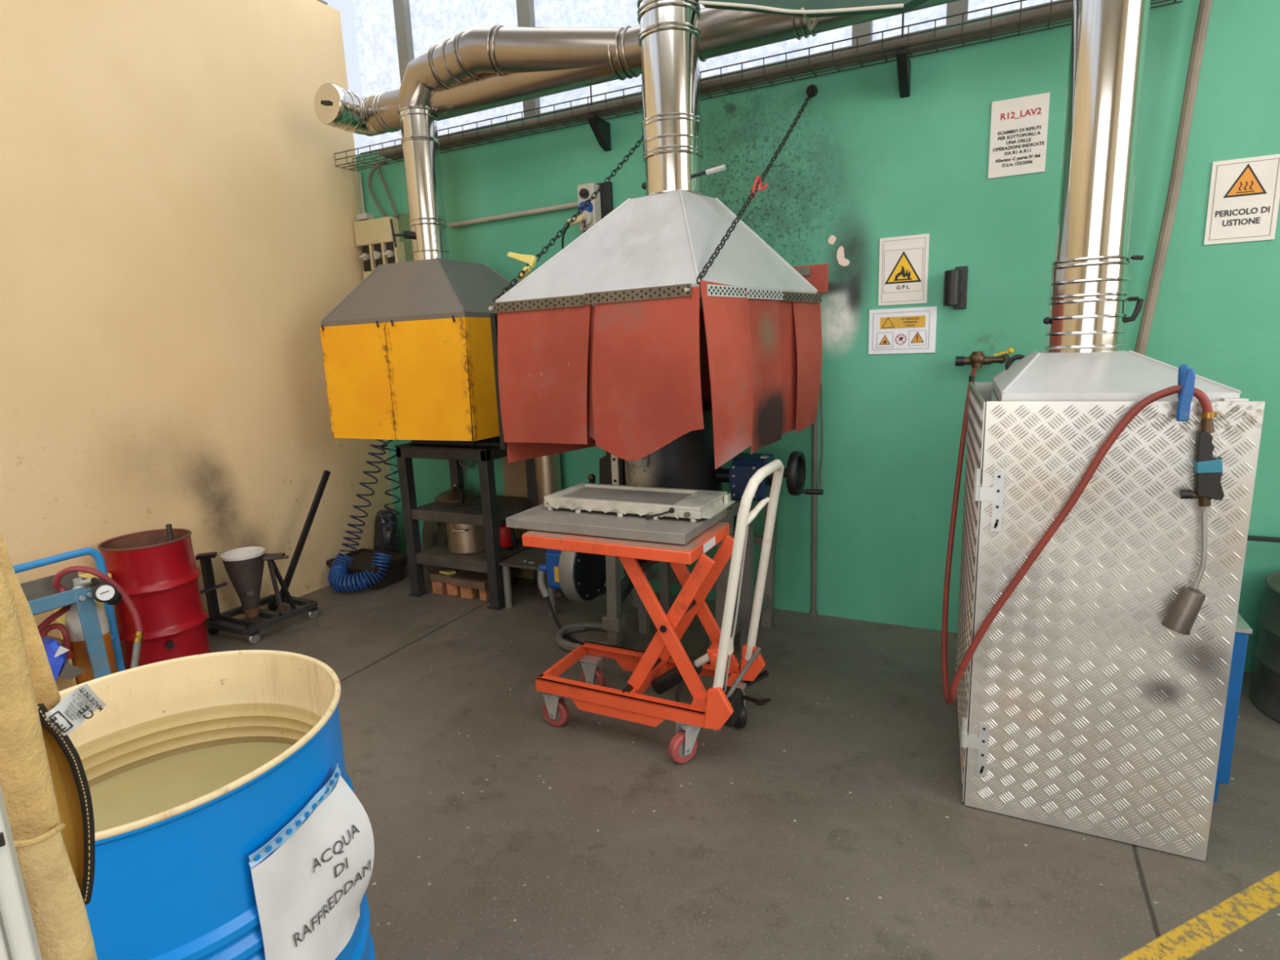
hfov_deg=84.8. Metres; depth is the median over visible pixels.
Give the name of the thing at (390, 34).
window
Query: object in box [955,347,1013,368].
gas valve
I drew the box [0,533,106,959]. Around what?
leather jacket
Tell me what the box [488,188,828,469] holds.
extraction hood
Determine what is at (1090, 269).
duct
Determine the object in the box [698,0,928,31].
pipe
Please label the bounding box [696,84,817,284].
chain
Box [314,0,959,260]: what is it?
duct
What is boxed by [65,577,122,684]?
gas cylinder
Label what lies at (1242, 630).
base cabinet
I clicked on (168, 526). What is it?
rod
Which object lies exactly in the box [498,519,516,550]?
fire extinguisher
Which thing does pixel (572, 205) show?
conduit pipe
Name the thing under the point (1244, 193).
warning sign
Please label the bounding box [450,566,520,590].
wooden board
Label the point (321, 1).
window
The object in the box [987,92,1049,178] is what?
paper sign
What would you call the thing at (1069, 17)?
power cable
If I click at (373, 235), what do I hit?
switch box
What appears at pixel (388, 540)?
plastic sack
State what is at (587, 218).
socket
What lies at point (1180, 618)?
torch nozzle
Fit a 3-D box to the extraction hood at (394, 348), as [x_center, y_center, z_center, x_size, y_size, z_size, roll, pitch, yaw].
[-1.075,-0.725,3.855,0.981,0.909,0.819,3,12,26]
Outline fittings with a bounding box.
[53,573,115,685]
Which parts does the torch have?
valve knob, valve stem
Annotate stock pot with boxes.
[445,522,485,555]
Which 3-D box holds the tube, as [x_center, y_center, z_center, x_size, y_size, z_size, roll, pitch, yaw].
[-0.530,0.222,4.165,0.149,0.860,0.149,3,12,26]
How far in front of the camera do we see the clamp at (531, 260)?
2.96 m
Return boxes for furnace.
[587,400,823,652]
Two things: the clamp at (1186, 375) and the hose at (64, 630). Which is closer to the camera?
the clamp at (1186, 375)
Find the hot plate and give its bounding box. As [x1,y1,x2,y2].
[411,431,500,447]
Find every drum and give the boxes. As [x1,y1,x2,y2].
[58,649,375,959]
[97,528,210,669]
[1248,571,1279,723]
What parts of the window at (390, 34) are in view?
pane, pane, pane, pane, pane, pane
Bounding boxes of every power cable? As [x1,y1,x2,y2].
[384,11,1072,157]
[390,0,1156,159]
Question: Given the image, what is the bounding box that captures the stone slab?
[505,502,727,544]
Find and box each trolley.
[12,546,144,679]
[195,470,330,644]
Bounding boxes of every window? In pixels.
[317,0,327,4]
[352,0,1065,155]
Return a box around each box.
[45,635,73,691]
[353,159,413,279]
[561,181,613,249]
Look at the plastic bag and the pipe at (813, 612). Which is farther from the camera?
the pipe at (813, 612)
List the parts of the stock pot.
handle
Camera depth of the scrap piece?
4.16 m
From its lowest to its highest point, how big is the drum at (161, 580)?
0.628 m
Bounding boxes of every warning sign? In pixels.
[868,306,937,354]
[878,233,929,306]
[1203,154,1279,244]
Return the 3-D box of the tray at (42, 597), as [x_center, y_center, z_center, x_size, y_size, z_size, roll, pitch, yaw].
[-2.257,0.438,2.581,0.265,0.060,0.450,3,12,26]
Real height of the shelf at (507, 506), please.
0.060 m
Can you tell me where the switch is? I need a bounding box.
[578,188,589,198]
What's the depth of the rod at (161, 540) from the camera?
3.19 m
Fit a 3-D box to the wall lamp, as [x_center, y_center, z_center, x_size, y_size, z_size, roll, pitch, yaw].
[1.373,-0.838,3.058,0.103,0.180,0.066,-10,13,-34]
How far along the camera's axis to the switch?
3.67 m
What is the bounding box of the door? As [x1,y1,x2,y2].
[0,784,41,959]
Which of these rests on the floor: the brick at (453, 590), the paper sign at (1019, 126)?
the brick at (453, 590)
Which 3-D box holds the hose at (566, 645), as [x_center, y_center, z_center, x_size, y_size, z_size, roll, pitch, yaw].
[-0.248,0.765,3.419,0.342,0.052,0.302,3,12,26]
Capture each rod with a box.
[157,539,164,543]
[165,524,173,541]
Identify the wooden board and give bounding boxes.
[430,567,466,583]
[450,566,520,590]
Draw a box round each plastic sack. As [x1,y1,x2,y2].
[373,509,401,552]
[422,520,448,573]
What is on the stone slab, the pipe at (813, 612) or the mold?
the mold
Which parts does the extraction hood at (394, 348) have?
panel, panel, panel, panel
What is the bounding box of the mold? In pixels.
[543,482,734,522]
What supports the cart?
on the floor
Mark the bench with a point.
(538, 555)
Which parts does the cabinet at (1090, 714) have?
panel, panel, panel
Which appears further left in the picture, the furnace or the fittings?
the fittings
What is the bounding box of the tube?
[533,453,561,590]
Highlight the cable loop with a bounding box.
[459,460,474,468]
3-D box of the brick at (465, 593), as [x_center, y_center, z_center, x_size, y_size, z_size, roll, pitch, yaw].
[-0.966,0.636,4.178,0.085,0.074,0.220,3,12,26]
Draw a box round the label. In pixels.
[48,687,103,733]
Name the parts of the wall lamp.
mounting plate, arm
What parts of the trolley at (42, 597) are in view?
rail, torch handle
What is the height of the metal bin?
0.165 m
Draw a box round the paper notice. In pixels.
[248,763,373,959]
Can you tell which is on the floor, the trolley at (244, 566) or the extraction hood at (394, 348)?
the trolley at (244, 566)
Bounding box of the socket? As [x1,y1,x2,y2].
[577,200,594,225]
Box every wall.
[0,0,395,639]
[355,0,1279,672]
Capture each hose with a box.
[37,565,143,633]
[40,622,73,659]
[328,439,400,592]
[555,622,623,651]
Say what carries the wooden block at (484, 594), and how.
on the floor
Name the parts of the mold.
latch rod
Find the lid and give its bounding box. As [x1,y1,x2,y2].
[434,483,479,504]
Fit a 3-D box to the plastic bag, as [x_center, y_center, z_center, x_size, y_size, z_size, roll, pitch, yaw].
[-2.145,0.655,2.566,0.150,0.137,0.058,3,12,26]
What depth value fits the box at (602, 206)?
3.69 m
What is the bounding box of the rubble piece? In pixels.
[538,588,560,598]
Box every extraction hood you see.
[320,257,515,440]
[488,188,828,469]
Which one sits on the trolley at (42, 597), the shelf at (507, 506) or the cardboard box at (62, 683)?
the cardboard box at (62, 683)
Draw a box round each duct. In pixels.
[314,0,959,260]
[636,0,726,196]
[1043,0,1151,352]
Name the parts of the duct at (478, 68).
cap handle, damper handle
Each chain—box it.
[493,135,642,302]
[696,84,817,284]
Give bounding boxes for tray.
[20,571,97,615]
[333,0,1182,171]
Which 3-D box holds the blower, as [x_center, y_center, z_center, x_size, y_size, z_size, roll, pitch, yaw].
[-0.308,0.508,3.557,0.421,0.508,0.463,3,12,26]
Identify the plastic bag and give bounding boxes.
[41,636,69,681]
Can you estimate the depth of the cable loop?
4.41 m
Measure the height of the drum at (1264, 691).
0.470 m
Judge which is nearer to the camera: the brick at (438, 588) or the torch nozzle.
the torch nozzle
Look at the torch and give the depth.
1.75 m
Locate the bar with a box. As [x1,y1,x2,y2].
[444,504,481,508]
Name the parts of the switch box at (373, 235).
rotary knob, rotary knob, rotary knob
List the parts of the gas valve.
knob, lever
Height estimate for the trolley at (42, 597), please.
0.700 m
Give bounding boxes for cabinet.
[955,350,1265,861]
[1213,613,1252,802]
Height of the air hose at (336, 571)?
0.994 m
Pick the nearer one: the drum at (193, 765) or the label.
the label
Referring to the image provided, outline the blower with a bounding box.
[537,548,621,644]
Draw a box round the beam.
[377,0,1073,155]
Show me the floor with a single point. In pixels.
(835, 824)
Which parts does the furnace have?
leg, stand rail, leg, spout, leg, leg, stand rail, leg, stand rail, cradle plate, plate, gearbox post, stand rail, stand rail, data plate, leg, crank handle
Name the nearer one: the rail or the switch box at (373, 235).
the rail
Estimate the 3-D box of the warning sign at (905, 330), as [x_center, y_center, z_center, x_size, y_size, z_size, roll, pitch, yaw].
[1.200,-0.683,3.212,0.290,0.203,0.008,3,12,26]
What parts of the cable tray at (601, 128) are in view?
hanger rod, hanger rod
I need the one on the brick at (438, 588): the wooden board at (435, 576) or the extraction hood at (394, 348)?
the wooden board at (435, 576)
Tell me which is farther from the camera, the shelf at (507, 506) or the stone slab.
the shelf at (507, 506)
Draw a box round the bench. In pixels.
[498,546,557,615]
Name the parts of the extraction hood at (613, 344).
plate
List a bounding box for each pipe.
[448,201,577,227]
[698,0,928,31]
[808,382,823,617]
[1133,0,1213,355]
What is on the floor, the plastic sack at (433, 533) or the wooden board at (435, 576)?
the plastic sack at (433, 533)
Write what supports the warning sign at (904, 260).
attached to the wall at (863, 163)
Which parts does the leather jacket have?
panel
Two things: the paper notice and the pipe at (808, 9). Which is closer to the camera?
the paper notice
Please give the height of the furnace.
1.141 m
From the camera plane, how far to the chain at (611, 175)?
3.14 m
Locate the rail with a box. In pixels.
[1247,535,1279,542]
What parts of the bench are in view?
leg, leg, leg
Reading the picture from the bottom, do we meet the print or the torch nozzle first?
the print
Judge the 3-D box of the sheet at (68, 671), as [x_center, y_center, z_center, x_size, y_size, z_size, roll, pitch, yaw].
[-2.105,0.695,2.583,0.050,0.071,0.082,3,12,26]
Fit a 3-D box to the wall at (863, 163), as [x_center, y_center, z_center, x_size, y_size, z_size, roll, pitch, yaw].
[1.733,-0.580,3.095,8.100,2.660,0.220,3,12,26]
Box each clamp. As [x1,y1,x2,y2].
[506,252,536,280]
[1176,364,1195,421]
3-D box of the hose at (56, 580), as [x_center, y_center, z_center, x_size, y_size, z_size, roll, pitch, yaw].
[-2.167,0.482,2.717,0.336,0.297,0.170,-13,15,-44]
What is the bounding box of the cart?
[521,459,784,764]
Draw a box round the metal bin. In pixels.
[325,548,407,590]
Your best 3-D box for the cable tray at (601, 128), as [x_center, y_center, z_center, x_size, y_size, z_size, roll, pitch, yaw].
[0.057,-1.932,3.424,4.227,0.479,0.180,3,12,26]
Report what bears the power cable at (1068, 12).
in the cable tray at (601, 128)
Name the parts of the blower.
motor, fan casing, plate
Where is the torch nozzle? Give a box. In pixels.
[1160,586,1205,635]
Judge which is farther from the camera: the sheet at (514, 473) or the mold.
the sheet at (514, 473)
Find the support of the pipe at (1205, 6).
attached to the wall at (863, 163)
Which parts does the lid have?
lid knob, handle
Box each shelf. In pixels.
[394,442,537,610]
[410,493,530,526]
[415,538,531,573]
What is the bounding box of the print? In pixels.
[54,645,69,657]
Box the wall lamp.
[942,266,968,309]
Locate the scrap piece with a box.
[439,569,456,574]
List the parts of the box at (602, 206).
power cord, hanging chain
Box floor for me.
[207,560,1279,959]
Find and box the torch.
[941,367,1230,704]
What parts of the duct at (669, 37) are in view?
bolt knob, damper handle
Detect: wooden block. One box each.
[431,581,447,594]
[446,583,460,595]
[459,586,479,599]
[479,580,504,600]
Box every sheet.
[57,662,85,679]
[502,456,533,579]
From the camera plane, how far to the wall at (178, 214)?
3.50 m
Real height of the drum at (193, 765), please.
0.831 m
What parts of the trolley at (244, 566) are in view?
post, post arm, cross plate, frame, trestle leg, trestle leg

